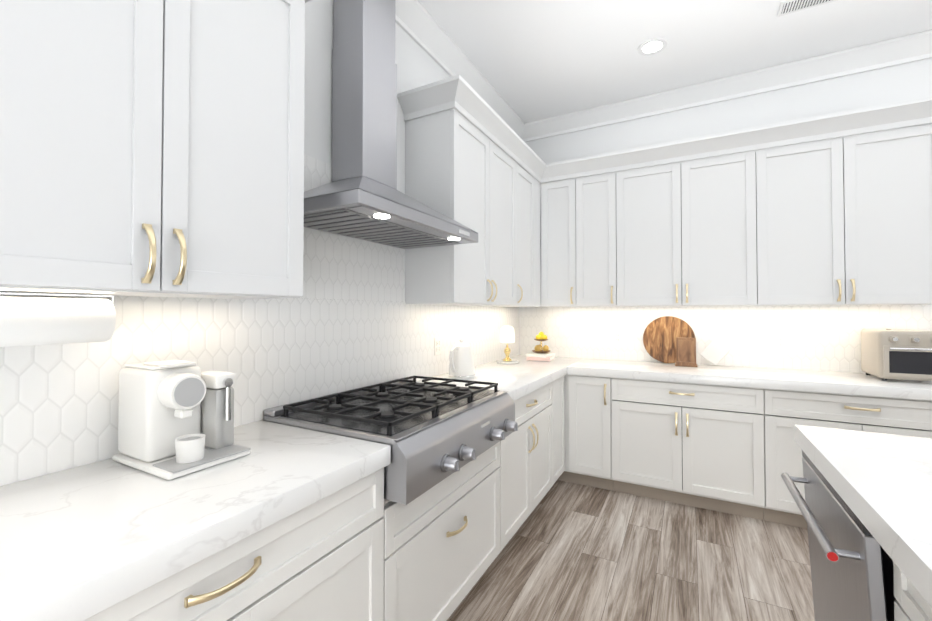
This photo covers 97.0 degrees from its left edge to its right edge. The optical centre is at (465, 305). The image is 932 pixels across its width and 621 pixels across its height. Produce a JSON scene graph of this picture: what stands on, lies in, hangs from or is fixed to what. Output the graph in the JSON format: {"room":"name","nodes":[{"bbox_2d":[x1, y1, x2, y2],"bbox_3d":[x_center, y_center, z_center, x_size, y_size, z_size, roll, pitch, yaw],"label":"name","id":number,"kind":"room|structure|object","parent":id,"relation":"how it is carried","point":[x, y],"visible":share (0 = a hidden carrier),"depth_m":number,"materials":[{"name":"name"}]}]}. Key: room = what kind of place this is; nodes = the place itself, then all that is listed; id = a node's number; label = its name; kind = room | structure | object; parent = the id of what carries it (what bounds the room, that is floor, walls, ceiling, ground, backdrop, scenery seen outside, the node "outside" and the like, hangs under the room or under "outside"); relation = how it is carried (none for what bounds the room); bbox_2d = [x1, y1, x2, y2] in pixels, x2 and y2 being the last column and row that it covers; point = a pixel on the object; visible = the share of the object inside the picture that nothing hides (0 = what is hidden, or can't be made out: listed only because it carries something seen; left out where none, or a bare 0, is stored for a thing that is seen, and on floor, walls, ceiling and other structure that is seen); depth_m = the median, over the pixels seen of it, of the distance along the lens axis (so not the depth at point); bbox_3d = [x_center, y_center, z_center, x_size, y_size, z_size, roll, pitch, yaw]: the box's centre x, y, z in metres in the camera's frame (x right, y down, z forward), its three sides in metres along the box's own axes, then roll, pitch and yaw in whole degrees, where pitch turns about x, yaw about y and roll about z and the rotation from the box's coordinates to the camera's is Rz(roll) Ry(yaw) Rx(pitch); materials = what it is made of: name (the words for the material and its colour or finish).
{"room":"kitchen","nodes":[
{"label":"kitchen","id":0,"kind":"room"},
{"bbox_2d":[299,0,515,301],"bbox_3d":[-1.266,-0.214,0.820,0.100,3.100,7.280,0,-1,28],"label":"wall","id":1,"kind":"structure","parent":0,"point":[417,65],"depth_m":1.89,"materials":[{"name":"white paint"}]},
{"bbox_2d":[0,0,309,298],"bbox_3d":[-0.848,-0.584,1.066,0.403,1.109,0.990,0,-1,28],"label":"upper cabinet","id":2,"kind":"object","parent":1,"relation":"attached to","point":[151,148],"visible":1,"depth_m":0.99,"materials":[{"name":"white paint"}]},
{"bbox_2d":[0,292,115,346],"bbox_3d":[-0.998,0.033,0.966,0.112,0.120,0.266,0,-1,28],"label":"paper towel holder","id":3,"kind":"object","parent":2,"relation":"attached to","point":[26,321],"visible":1,"depth_m":0.96,"materials":[{"name":"white paper"}]},
{"bbox_2d":[0,154,518,485],"bbox_3d":[-0.600,-0.099,1.936,0.008,1.095,4.680,0,-1,28],"label":"tile backsplash","id":4,"kind":"structure","parent":1,"relation":"attached to","point":[59,403],"depth_m":1.58,"materials":[{"name":"white tile"}]},
{"bbox_2d":[434,337,440,355],"bbox_3d":[-0.183,0.266,2.683,0.008,0.116,0.072,0,-1,28],"label":"electrical outlet","id":5,"kind":"object","parent":4,"relation":"attached to","point":[437,345],"visible":1,"depth_m":2.68,"materials":[{"name":"white plastic"}]},
{"bbox_2d":[304,0,477,248],"bbox_3d":[-0.356,-1.034,1.884,0.482,1.418,0.887,0,-1,28],"label":"range hood","id":6,"kind":"object","parent":1,"relation":"attached to","point":[360,196],"visible":0.94,"depth_m":1.86,"materials":[{"name":"silver metal"}]},
{"bbox_2d":[405,110,520,305],"bbox_3d":[0.023,-0.536,2.754,0.328,1.064,0.979,0,-1,28],"label":"upper cabinet","id":7,"kind":"object","parent":1,"relation":"attached to","point":[459,168],"depth_m":2.39,"materials":[{"name":"white paint"}]},
{"bbox_2d":[496,168,536,306],"bbox_3d":[0.313,-0.527,3.291,0.328,1.064,0.478,0,-1,28],"label":"upper cabinet","id":8,"kind":"object","parent":1,"relation":"attached to","point":[528,183],"depth_m":3.32,"materials":[{"name":"white paint"}]},
{"bbox_2d":[537,181,540,306],"bbox_3d":[0.449,-0.523,3.541,0.328,1.064,0.207,0,-1,28],"label":"upper cabinet","id":9,"kind":"object","parent":1,"relation":"attached to","point":[538,184],"depth_m":3.51,"materials":[{"name":"white paint"}]},
{"bbox_2d":[449,480,814,620],"bbox_3d":[1.240,1.354,-0.561,5.800,0.080,7.480,0,-1,28],"label":"floor","id":10,"kind":"structure","parent":0,"point":[574,552],"depth_m":2.14,"materials":[{"name":"brown wood"}]},
{"bbox_2d":[84,468,403,620],"bbox_3d":[-0.763,0.915,0.984,0.608,0.848,1.136,0,-1,28],"label":"base cabinet","id":11,"kind":"object","parent":10,"relation":"on","point":[359,550],"depth_m":1.03,"materials":[{"name":"white paint"}]},
{"bbox_2d":[0,420,390,620],"bbox_3d":[-0.892,0.455,0.719,0.626,0.060,1.617,0,-1,28],"label":"countertop","id":12,"kind":"structure","parent":11,"relation":"on","point":[82,543],"depth_m":0.86,"materials":[{"name":"stone"}]},
{"bbox_2d":[112,360,250,479],"bbox_3d":[-0.801,0.295,1.171,0.298,0.272,0.220,0,-1,28],"label":"coffee machine","id":13,"kind":"object","parent":12,"relation":"on","point":[175,418],"visible":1,"depth_m":1.11,"materials":[{"name":"white plastic"}]},
{"bbox_2d":[263,376,517,504],"bbox_3d":[-0.242,0.510,1.798,0.736,0.252,0.893,0,-1,28],"label":"cooktop","id":14,"kind":"object","parent":12,"relation":"on","point":[431,434],"visible":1,"depth_m":1.55,"materials":[{"name":"silver metal"}]},
{"bbox_2d":[404,436,507,620],"bbox_3d":[-0.307,0.996,1.826,0.608,0.712,1.021,0,-1,28],"label":"base cabinet","id":15,"kind":"object","parent":10,"relation":"on","point":[454,531],"depth_m":1.68,"materials":[{"name":"white paint"}]},
{"bbox_2d":[508,380,555,543],"bbox_3d":[0.119,0.941,2.615,0.608,0.848,1.011,0,-1,28],"label":"base cabinet","id":16,"kind":"object","parent":10,"relation":"on","point":[531,448],"depth_m":2.48,"materials":[{"name":"white paint"}]},
{"bbox_2d":[416,359,567,400],"bbox_3d":[0.202,0.487,2.736,0.630,0.060,1.170,0,-1,28],"label":"countertop","id":17,"kind":"structure","parent":16,"relation":"on","point":[523,376],"depth_m":2.68,"materials":[{"name":"stone"}]},
{"bbox_2d":[448,339,475,378],"bbox_3d":[-0.038,0.334,2.599,0.176,0.239,0.230,0,-1,28],"label":"electric kettle","id":18,"kind":"object","parent":17,"relation":"on","point":[461,363],"visible":1,"depth_m":2.55,"materials":[{"name":"white metal"}]},
{"bbox_2d":[496,360,518,363],"bbox_3d":[0.337,0.459,3.365,0.184,0.014,0.184,0,-1,28],"label":"marble tray","id":19,"kind":"object","parent":17,"relation":"on","point":[508,362],"visible":0.88,"depth_m":3.32,"materials":[{"name":"white stone"}]},
{"bbox_2d":[500,326,514,360],"bbox_3d":[0.337,0.308,3.367,0.120,0.286,0.120,0,-1,28],"label":"table lamp","id":20,"kind":"object","parent":19,"relation":"on","point":[507,335],"visible":1,"depth_m":3.33,"materials":[{"name":"white fabric"}]},
{"bbox_2d":[556,376,564,480],"bbox_3d":[0.398,0.949,3.130,0.608,0.848,0.377,0,-1,28],"label":"base cabinet","id":21,"kind":"object","parent":10,"relation":"on","point":[560,406],"depth_m":3.07,"materials":[{"name":"white paint"}]},
{"bbox_2d":[557,374,576,483],"bbox_3d":[0.672,0.956,3.544,0.697,0.848,0.608,0,-1,28],"label":"base cabinet","id":22,"kind":"object","parent":10,"relation":"on","point":[569,474],"depth_m":3.14,"materials":[{"name":"white paint"}]},
{"bbox_2d":[509,355,931,400],"bbox_3d":[1.924,0.489,2.840,3.560,0.060,0.652,0,-1,28],"label":"countertop","id":23,"kind":"structure","parent":22,"relation":"on","point":[848,383],"depth_m":2.69,"materials":[{"name":"stone"}]},
{"bbox_2d":[526,352,554,360],"bbox_3d":[0.654,0.444,3.603,0.214,0.052,0.270,0,-1,24],"label":"books","id":24,"kind":"object","parent":23,"relation":"on","point":[534,356],"visible":0.9,"depth_m":3.50,"materials":[{"name":"white paper"}]},
{"bbox_2d":[532,332,550,353],"bbox_3d":[0.658,0.323,3.614,0.164,0.187,0.164,0,-1,28],"label":"tiered fruit stand","id":25,"kind":"object","parent":24,"relation":"on","point":[541,337],"visible":1,"depth_m":3.58,"materials":[{"name":"brown wood"}]},
{"bbox_2d":[643,316,694,362],"bbox_3d":[1.634,0.276,3.326,0.380,0.377,0.076,0,-1,28],"label":"round cutting board","id":26,"kind":"object","parent":23,"relation":"on","point":[660,334],"visible":0.79,"depth_m":3.33,"materials":[{"name":"brown wood"}]},
{"bbox_2d":[675,337,697,366],"bbox_3d":[1.684,0.355,3.155,0.150,0.215,0.100,0,-1,28],"label":"cutting board","id":27,"kind":"object","parent":23,"relation":"on","point":[685,352],"visible":1,"depth_m":3.15,"materials":[{"name":"brown wood"}]},
{"bbox_2d":[700,332,734,365],"bbox_3d":[1.907,0.328,3.129,0.226,0.256,0.056,0,-1,28],"label":"paddle board","id":28,"kind":"object","parent":23,"relation":"on","point":[716,350],"visible":1,"depth_m":3.12,"materials":[{"name":"white"}]},
{"bbox_2d":[861,329,931,380],"bbox_3d":[2.670,0.298,2.514,0.305,0.308,0.361,0,-1,28],"label":"fryer toaster oven","id":29,"kind":"object","parent":23,"relation":"on","point":[886,354],"visible":1,"depth_m":2.42,"materials":[{"name":"beige metal"}]},
{"bbox_2d":[577,375,620,491],"bbox_3d":[1.090,0.952,3.318,0.367,0.848,0.608,0,-1,28],"label":"base cabinet","id":30,"kind":"object","parent":10,"relation":"on","point":[598,398],"depth_m":3.05,"materials":[{"name":"white paint"}]},
{"bbox_2d":[621,378,780,523],"bbox_3d":[1.598,0.948,3.043,1.032,0.848,0.608,0,-1,28],"label":"base cabinet","id":31,"kind":"object","parent":10,"relation":"on","point":[734,450],"depth_m":2.73,"materials":[{"name":"white paint"}]},
{"bbox_2d":[781,390,931,528],"bbox_3d":[2.399,0.941,2.609,1.030,0.848,0.608,0,-1,28],"label":"base cabinet","id":32,"kind":"object","parent":10,"relation":"on","point":[896,416],"depth_m":2.41,"materials":[{"name":"white paint"}]},
{"bbox_2d":[893,561,931,620],"bbox_3d":[0.819,0.892,-0.452,1.134,0.849,3.798,0,-1,28],"label":"base cabinet","id":33,"kind":"object","parent":10,"relation":"on","point":[911,604],"visible":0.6,"depth_m":0.87,"materials":[{"name":"white paint"}]},
{"bbox_2d":[781,450,896,620],"bbox_3d":[1.314,0.916,1.075,0.700,0.840,0.597,0,-1,28],"label":"dishwasher","id":34,"kind":"object","parent":33,"relation":"in","point":[852,569],"visible":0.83,"depth_m":1.11,"materials":[{"name":"silver metal"}]},
{"bbox_2d":[794,424,931,607],"bbox_3d":[0.805,0.436,-0.447,1.160,0.060,3.840,0,-1,28],"label":"countertop","id":35,"kind":"structure","parent":33,"relation":"on","point":[881,484],"depth_m":1.01,"materials":[{"name":"stone"}]},
{"bbox_2d":[418,0,931,122],"bbox_3d":[1.240,-1.825,-0.510,5.800,0.080,7.480,0,-1,28],"label":"ceiling","id":36,"kind":"structure","parent":0,"point":[533,60],"depth_m":2.68,"materials":[{"name":"white paint"}]},
{"bbox_2d":[638,37,667,55],"bbox_3d":[1.247,-1.729,2.759,0.184,0.007,0.184,0,-1,28],"label":"recessed light","id":37,"kind":"object","parent":36,"relation":"in","point":[651,46],"visible":1,"depth_m":2.75,"materials":[{"name":"white paint"}]},
{"bbox_2d":[395,0,931,141],"bbox_3d":[1.240,-1.717,-0.512,5.598,0.133,7.278,0,-1,28],"label":"crown molding","id":38,"kind":"structure","parent":36,"relation":"attached to","point":[416,22],"depth_m":3.00,"materials":[{"name":"white paint"}]},
{"bbox_2d":[777,0,837,16],"bbox_3d":[1.959,-1.735,2.352,0.280,0.008,0.130,0,-1,28],"label":"ceiling vent","id":39,"kind":"object","parent":36,"relation":"in","point":[787,7],"visible":1,"depth_m":2.38,"materials":[{"name":"silver metal"}]},
{"bbox_2d":[518,58,931,258],"bbox_3d":[2.996,-0.184,2.709,5.800,3.100,0.100,0,-1,28],"label":"wall","id":40,"kind":"structure","parent":0,"point":[893,84],"depth_m":3.12,"materials":[{"name":"white paint"}]},
{"bbox_2d":[537,158,584,306],"bbox_3d":[0.880,-0.587,3.614,0.360,1.194,0.328,0,-1,28],"label":"upper cabinet","id":41,"kind":"object","parent":40,"relation":"attached to","point":[562,202],"depth_m":3.47,"materials":[{"name":"white paint"}]},
{"bbox_2d":[585,150,627,306],"bbox_3d":[1.126,-0.589,3.482,0.435,1.194,0.328,0,-1,28],"label":"upper cabinet","id":42,"kind":"object","parent":40,"relation":"attached to","point":[604,193],"depth_m":3.30,"materials":[{"name":"white paint"}]},
{"bbox_2d":[625,126,772,305],"bbox_3d":[1.668,-0.594,3.188,1.032,1.194,0.328,0,-1,28],"label":"upper cabinet","id":43,"kind":"object","parent":40,"relation":"attached to","point":[697,231],"depth_m":2.99,"materials":[{"name":"white paint"}]},
{"bbox_2d":[519,304,931,372],"bbox_3d":[2.095,0.231,3.129,3.592,0.475,0.008,0,-1,28],"label":"tile backsplash","id":44,"kind":"structure","parent":40,"relation":"attached to","point":[822,337],"depth_m":3.12,"materials":[{"name":"white tile"}]},
{"bbox_2d":[769,98,931,305],"bbox_3d":[2.445,-0.600,2.768,0.973,1.194,0.328,0,-1,28],"label":"upper cabinet","id":45,"kind":"object","parent":40,"relation":"attached to","point":[843,221],"depth_m":2.59,"materials":[{"name":"white paint"}]}
]}

